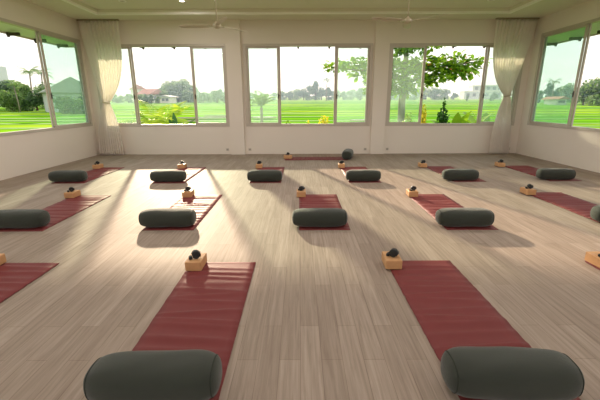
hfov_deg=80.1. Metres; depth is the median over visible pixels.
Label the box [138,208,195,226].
bolster
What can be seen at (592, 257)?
block
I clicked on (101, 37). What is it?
curtain
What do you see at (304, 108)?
field
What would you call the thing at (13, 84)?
palm tree
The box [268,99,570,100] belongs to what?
bank
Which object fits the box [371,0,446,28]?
ceiling fan
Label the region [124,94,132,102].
broadleaf tree
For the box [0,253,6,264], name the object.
block
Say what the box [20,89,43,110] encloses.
broadleaf tree
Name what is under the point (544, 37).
window
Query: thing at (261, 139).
wall
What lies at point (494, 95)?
broadleaf tree
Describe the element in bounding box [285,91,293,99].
broadleaf tree
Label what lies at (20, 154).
wall
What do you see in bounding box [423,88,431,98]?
broadleaf tree
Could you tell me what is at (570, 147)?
wall
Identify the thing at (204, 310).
yoga mat
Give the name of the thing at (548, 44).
bracket
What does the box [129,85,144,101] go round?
house
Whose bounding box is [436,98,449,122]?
bush
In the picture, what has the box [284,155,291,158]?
block
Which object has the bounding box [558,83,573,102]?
broadleaf tree
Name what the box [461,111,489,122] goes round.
banana plant
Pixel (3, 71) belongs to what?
tower building
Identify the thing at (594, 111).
field
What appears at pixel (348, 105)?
field
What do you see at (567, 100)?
field
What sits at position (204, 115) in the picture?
water
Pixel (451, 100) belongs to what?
bank
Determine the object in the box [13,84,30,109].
broadleaf tree
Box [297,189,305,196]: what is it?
block
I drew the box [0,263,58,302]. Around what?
yoga mat
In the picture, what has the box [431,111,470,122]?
banana plant
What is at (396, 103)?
bank
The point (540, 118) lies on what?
bank
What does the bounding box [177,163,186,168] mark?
block
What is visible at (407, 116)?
bush
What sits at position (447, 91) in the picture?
broadleaf tree
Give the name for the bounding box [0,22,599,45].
roof eave
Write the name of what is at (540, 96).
broadleaf tree
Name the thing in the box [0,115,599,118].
bank
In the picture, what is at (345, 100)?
field
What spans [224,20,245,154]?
pillar
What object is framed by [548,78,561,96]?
palm tree
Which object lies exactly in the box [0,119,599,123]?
field
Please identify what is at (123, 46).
window
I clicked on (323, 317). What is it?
floor
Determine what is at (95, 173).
yoga mat
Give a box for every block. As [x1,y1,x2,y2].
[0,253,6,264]
[64,190,80,197]
[92,164,103,168]
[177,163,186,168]
[182,189,194,197]
[185,253,206,270]
[256,163,262,167]
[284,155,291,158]
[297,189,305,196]
[338,163,344,167]
[381,251,401,268]
[406,189,417,196]
[418,162,426,167]
[494,162,505,166]
[520,187,536,194]
[584,251,599,267]
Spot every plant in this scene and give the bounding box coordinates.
[168,113,194,123]
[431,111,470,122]
[450,111,495,122]
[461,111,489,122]
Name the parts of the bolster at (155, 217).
panel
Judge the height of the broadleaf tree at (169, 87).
7.618 m
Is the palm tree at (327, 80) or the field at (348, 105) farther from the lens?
the palm tree at (327, 80)
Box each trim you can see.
[0,31,599,47]
[62,0,541,14]
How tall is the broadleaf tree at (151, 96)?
2.730 m
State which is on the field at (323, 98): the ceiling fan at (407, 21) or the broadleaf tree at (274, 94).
the broadleaf tree at (274, 94)
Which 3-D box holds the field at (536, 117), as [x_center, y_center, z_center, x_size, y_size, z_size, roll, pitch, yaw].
[-0.028,-7.904,34.674,340.000,0.080,7.365,0,15,0]
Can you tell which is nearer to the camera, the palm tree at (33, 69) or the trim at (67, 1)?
the trim at (67, 1)
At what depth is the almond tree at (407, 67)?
14.84 m
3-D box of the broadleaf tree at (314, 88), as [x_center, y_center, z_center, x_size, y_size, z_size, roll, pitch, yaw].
[5.582,-42.174,138.681,3.774,7.986,5.008,6,17,22]
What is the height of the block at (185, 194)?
0.092 m
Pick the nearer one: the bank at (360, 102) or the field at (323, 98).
the bank at (360, 102)
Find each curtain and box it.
[76,19,123,154]
[489,18,539,153]
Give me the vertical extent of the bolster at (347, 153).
0.236 m
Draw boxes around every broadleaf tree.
[0,80,17,107]
[0,90,27,111]
[5,80,35,107]
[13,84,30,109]
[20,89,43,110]
[33,84,44,108]
[53,96,69,113]
[57,96,84,113]
[116,95,124,102]
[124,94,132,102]
[133,94,144,102]
[141,96,150,103]
[149,94,154,102]
[155,97,160,102]
[156,90,168,95]
[160,81,179,100]
[172,78,190,101]
[172,88,183,101]
[181,90,197,102]
[188,85,198,101]
[197,92,210,102]
[204,94,214,102]
[212,90,222,102]
[270,92,276,99]
[276,91,286,99]
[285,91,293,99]
[290,88,301,99]
[296,88,309,99]
[306,85,312,99]
[309,81,318,99]
[316,87,325,99]
[324,87,333,99]
[331,89,340,99]
[338,91,346,99]
[345,89,355,99]
[355,88,363,99]
[408,88,424,99]
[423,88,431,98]
[425,87,444,99]
[440,89,450,98]
[450,92,458,99]
[490,92,498,100]
[537,90,543,102]
[543,82,555,100]
[554,87,562,96]
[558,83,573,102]
[576,82,589,104]
[578,81,599,104]
[581,77,599,105]
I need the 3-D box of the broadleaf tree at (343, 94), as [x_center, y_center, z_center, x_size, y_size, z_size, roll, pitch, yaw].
[17.030,-40.877,140.258,4.247,3.878,4.937,-7,17,-24]
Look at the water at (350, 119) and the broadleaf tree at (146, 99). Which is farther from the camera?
the broadleaf tree at (146, 99)
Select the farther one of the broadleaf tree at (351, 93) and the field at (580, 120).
the broadleaf tree at (351, 93)
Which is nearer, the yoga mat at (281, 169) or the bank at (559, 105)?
the yoga mat at (281, 169)
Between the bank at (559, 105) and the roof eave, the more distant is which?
the bank at (559, 105)
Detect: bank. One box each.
[0,107,599,109]
[0,108,599,111]
[0,110,599,112]
[0,113,599,115]
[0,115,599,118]
[0,118,599,121]
[0,123,599,124]
[0,125,599,128]
[110,101,489,102]
[110,102,500,103]
[111,103,543,104]
[112,105,599,107]
[131,104,588,105]
[190,100,542,101]
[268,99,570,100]
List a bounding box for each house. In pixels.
[37,77,81,111]
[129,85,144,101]
[137,89,161,102]
[158,95,176,102]
[543,96,569,104]
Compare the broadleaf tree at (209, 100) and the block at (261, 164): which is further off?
the broadleaf tree at (209, 100)
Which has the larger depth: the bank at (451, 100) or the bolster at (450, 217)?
the bank at (451, 100)
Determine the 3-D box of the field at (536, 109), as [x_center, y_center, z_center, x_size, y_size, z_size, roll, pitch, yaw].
[-0.043,-12.388,49.802,340.000,0.111,9.970,0,15,0]
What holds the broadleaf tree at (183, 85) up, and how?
on the field at (567, 100)
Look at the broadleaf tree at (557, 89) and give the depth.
87.78 m
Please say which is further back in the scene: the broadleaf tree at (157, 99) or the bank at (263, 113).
the broadleaf tree at (157, 99)
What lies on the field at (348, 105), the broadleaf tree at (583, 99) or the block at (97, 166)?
the broadleaf tree at (583, 99)
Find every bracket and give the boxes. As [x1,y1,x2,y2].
[6,32,19,36]
[57,44,67,47]
[547,43,557,46]
[569,37,581,40]
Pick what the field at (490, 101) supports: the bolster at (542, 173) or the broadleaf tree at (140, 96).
the broadleaf tree at (140, 96)
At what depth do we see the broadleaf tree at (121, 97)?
103.61 m
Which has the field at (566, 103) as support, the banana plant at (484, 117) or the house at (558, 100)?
the house at (558, 100)
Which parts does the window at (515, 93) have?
sash, sash, sash, sash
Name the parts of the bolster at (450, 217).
panel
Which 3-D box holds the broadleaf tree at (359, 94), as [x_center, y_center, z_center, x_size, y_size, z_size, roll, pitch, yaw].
[23.716,-41.359,139.979,5.585,5.100,6.492,-4,16,-12]
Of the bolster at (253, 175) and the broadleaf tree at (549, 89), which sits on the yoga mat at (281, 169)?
the bolster at (253, 175)
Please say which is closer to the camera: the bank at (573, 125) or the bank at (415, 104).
the bank at (573, 125)
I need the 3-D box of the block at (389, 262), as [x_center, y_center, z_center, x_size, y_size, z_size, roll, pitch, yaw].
[0.882,0.579,3.437,0.152,0.092,0.220,0,15,2]
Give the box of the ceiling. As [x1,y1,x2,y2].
[24,0,589,20]
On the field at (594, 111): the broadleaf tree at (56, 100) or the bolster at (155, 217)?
the broadleaf tree at (56, 100)
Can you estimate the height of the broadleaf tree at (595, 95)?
6.691 m
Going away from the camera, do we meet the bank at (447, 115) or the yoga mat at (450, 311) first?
the yoga mat at (450, 311)
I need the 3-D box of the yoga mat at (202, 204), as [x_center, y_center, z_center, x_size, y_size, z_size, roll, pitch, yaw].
[-1.639,0.136,5.257,0.635,0.024,1.730,0,15,0]
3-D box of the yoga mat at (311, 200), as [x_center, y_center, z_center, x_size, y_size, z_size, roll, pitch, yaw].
[0.305,0.133,5.248,0.635,0.022,1.730,0,15,0]
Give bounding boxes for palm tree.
[3,81,21,111]
[14,66,41,108]
[31,69,52,107]
[323,78,332,100]
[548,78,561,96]
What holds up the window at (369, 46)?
in the wall at (261, 139)
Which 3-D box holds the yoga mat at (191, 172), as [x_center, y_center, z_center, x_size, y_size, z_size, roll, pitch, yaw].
[-2.592,-0.566,7.832,0.635,0.021,1.730,0,15,0]
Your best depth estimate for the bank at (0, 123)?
29.13 m
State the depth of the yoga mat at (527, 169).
8.11 m
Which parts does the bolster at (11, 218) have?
panel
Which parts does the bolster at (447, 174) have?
panel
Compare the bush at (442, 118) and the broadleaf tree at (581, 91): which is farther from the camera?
the broadleaf tree at (581, 91)
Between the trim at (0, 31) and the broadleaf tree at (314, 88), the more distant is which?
the broadleaf tree at (314, 88)
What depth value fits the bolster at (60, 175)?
7.02 m
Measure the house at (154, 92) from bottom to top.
5.500 m
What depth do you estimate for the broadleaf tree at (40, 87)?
62.26 m
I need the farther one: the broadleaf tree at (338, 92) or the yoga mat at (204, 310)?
the broadleaf tree at (338, 92)
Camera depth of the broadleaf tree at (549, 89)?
83.74 m
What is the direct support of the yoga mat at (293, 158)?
on the floor
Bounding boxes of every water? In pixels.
[178,117,225,118]
[204,115,225,116]
[251,116,276,117]
[349,119,364,120]
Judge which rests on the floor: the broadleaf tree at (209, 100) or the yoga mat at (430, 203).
the yoga mat at (430, 203)
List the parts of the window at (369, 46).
sash, sash, sash, sash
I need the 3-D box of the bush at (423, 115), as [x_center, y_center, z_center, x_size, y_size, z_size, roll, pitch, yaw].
[4.712,-2.754,13.761,0.374,1.955,0.547,9,18,31]
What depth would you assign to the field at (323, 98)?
160.43 m
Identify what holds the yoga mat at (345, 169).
on the floor
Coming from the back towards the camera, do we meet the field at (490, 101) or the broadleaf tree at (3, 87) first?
the field at (490, 101)
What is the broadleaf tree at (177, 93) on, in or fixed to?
on the field at (567, 100)
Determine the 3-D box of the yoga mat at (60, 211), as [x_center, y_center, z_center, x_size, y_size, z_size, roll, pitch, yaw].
[-3.515,0.149,5.238,0.635,0.021,1.730,0,15,-1]
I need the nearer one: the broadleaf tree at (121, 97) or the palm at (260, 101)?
the palm at (260, 101)
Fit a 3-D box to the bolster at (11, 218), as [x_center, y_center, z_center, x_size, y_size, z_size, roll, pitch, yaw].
[-3.559,0.231,4.521,0.704,0.219,0.279,-1,15,-1]
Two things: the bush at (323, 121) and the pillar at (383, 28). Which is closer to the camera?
the pillar at (383, 28)
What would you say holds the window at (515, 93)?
in the wall at (261, 139)
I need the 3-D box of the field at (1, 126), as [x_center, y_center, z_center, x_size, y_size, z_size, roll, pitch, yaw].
[-0.020,-5.624,26.985,340.000,0.060,5.807,0,15,0]
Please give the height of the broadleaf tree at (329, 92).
5.432 m
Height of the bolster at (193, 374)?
0.218 m
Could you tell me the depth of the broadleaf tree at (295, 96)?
143.82 m
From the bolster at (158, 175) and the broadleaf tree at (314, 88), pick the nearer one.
the bolster at (158, 175)
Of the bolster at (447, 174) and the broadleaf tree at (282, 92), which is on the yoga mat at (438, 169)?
the bolster at (447, 174)
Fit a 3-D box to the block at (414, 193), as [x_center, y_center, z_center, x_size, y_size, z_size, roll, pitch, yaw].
[1.875,-0.121,5.973,0.152,0.092,0.220,1,15,3]
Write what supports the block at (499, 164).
on the floor
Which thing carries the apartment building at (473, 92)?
on the field at (323, 98)
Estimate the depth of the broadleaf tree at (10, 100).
51.56 m
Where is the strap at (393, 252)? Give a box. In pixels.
[386,248,398,256]
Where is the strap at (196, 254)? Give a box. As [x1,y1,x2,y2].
[189,250,200,259]
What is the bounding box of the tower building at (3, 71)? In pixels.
[0,66,8,104]
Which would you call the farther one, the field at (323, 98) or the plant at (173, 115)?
the field at (323, 98)
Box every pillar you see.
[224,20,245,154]
[370,21,390,153]
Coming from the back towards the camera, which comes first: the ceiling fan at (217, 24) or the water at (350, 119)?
the water at (350, 119)
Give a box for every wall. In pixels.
[0,0,98,180]
[81,19,534,154]
[516,0,599,172]
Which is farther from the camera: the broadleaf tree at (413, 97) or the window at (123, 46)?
the broadleaf tree at (413, 97)
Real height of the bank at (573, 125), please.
0.448 m
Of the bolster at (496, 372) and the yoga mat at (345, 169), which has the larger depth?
the yoga mat at (345, 169)
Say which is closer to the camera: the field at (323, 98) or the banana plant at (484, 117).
the banana plant at (484, 117)
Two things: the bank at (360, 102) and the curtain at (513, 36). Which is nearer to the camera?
the curtain at (513, 36)
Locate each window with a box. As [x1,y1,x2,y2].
[0,17,92,136]
[97,44,229,126]
[243,43,372,125]
[385,43,523,125]
[527,17,599,131]
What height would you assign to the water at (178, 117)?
0.100 m
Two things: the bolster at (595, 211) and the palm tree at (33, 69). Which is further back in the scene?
the palm tree at (33, 69)
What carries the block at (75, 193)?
on the yoga mat at (60, 211)
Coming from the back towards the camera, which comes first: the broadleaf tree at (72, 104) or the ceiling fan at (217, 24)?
the broadleaf tree at (72, 104)
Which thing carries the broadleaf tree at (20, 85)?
on the field at (497, 106)
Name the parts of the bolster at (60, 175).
panel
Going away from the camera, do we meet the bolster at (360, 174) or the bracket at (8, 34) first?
the bolster at (360, 174)
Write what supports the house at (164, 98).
on the field at (490, 101)
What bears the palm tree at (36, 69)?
on the field at (497, 106)
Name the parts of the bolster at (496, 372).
panel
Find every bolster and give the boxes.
[0,209,49,227]
[48,170,87,181]
[83,349,221,399]
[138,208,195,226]
[150,170,186,181]
[247,170,281,181]
[292,208,347,226]
[342,149,353,158]
[345,169,380,180]
[435,208,494,226]
[440,346,584,399]
[442,169,478,179]
[536,168,575,179]
[590,205,599,221]
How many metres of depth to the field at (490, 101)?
102.80 m
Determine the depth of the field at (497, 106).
63.75 m
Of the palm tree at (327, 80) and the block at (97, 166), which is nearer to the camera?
the block at (97, 166)
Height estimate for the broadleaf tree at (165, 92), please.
4.260 m
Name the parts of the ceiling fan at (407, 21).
blade, blade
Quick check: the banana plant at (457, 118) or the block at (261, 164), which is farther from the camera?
the banana plant at (457, 118)
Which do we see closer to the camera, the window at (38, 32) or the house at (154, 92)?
the window at (38, 32)
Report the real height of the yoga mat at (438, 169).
0.021 m
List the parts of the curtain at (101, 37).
rail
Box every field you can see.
[0,103,594,105]
[0,105,593,107]
[0,106,599,108]
[0,109,599,111]
[0,111,599,114]
[0,114,599,117]
[0,116,599,119]
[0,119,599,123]
[0,124,599,127]
[0,127,599,132]
[15,108,589,110]
[111,100,450,101]
[116,96,544,100]
[120,100,598,102]
[125,102,594,104]
[215,101,594,102]
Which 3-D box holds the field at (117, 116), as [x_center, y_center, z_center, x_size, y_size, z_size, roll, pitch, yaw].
[-0.032,-9.257,39.237,340.000,0.091,8.199,0,15,0]
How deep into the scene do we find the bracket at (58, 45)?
10.92 m
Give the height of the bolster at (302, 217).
0.219 m
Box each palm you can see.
[118,100,188,123]
[250,90,277,121]
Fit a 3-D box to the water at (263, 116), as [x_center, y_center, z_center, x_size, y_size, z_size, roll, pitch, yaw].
[-3.427,-7.829,33.831,2.427,0.100,1.831,0,15,0]
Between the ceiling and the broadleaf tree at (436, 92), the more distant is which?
the broadleaf tree at (436, 92)
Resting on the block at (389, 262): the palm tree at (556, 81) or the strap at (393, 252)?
the strap at (393, 252)
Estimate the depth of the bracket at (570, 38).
9.98 m
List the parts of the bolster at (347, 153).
panel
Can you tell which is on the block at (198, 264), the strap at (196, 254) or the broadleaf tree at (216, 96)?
the strap at (196, 254)
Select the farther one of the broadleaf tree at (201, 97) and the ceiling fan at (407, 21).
the broadleaf tree at (201, 97)
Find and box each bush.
[318,115,329,123]
[402,112,411,121]
[421,102,426,122]
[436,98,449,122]
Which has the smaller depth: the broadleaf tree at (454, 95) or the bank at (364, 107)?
the bank at (364, 107)
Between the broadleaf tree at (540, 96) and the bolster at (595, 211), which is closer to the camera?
the bolster at (595, 211)
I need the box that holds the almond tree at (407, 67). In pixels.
[320,46,492,121]
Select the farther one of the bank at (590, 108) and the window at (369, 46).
the bank at (590, 108)
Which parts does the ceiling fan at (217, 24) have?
blade, blade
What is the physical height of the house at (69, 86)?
6.200 m
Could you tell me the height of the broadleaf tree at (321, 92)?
5.607 m
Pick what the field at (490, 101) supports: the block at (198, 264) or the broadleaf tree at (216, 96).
the broadleaf tree at (216, 96)
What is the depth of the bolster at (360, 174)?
7.00 m
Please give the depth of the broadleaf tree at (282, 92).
142.79 m
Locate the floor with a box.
[0,153,599,399]
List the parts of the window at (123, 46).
sash, sash, sash, sash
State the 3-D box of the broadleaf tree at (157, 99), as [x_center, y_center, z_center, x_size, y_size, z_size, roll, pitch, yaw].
[-37.210,-26.040,93.515,1.801,2.084,1.762,-10,18,-31]
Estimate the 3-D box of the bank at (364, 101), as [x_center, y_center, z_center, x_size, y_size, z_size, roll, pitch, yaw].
[-0.102,-29.228,107.004,340.000,0.450,8.518,0,15,0]
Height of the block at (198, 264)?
0.092 m
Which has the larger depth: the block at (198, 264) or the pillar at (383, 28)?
the pillar at (383, 28)
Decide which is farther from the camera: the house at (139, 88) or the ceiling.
the house at (139, 88)
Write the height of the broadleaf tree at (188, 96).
4.286 m
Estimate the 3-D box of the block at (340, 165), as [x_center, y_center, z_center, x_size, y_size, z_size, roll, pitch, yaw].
[0.992,-0.830,8.567,0.152,0.092,0.220,1,15,3]
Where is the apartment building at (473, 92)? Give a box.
[459,85,501,98]
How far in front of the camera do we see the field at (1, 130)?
24.72 m
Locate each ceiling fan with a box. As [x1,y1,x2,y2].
[180,0,246,31]
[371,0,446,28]
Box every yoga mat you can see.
[0,195,110,231]
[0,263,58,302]
[51,167,124,183]
[132,262,255,399]
[143,195,221,229]
[153,167,205,182]
[249,167,283,182]
[285,157,347,159]
[299,194,349,229]
[340,167,380,182]
[390,260,580,399]
[407,194,497,229]
[427,166,485,181]
[505,165,580,180]
[531,192,599,222]
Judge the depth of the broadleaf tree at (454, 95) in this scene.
135.82 m
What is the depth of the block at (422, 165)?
8.52 m
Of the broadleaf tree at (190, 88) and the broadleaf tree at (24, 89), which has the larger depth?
the broadleaf tree at (190, 88)
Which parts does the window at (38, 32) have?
sash, sash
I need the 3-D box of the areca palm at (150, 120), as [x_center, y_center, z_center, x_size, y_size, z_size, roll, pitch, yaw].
[-5.706,-3.119,14.935,3.025,2.107,3.525,0,15,0]
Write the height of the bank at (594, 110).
0.449 m
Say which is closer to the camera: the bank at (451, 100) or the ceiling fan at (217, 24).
the ceiling fan at (217, 24)
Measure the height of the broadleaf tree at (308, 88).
6.358 m
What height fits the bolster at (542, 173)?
0.219 m
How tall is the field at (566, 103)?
0.192 m
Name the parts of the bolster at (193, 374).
panel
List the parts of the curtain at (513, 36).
rail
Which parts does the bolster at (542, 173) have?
panel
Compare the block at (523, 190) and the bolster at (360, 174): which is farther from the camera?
the bolster at (360, 174)
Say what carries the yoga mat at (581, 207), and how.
on the floor
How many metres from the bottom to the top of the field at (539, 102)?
0.213 m
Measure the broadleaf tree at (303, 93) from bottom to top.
5.100 m

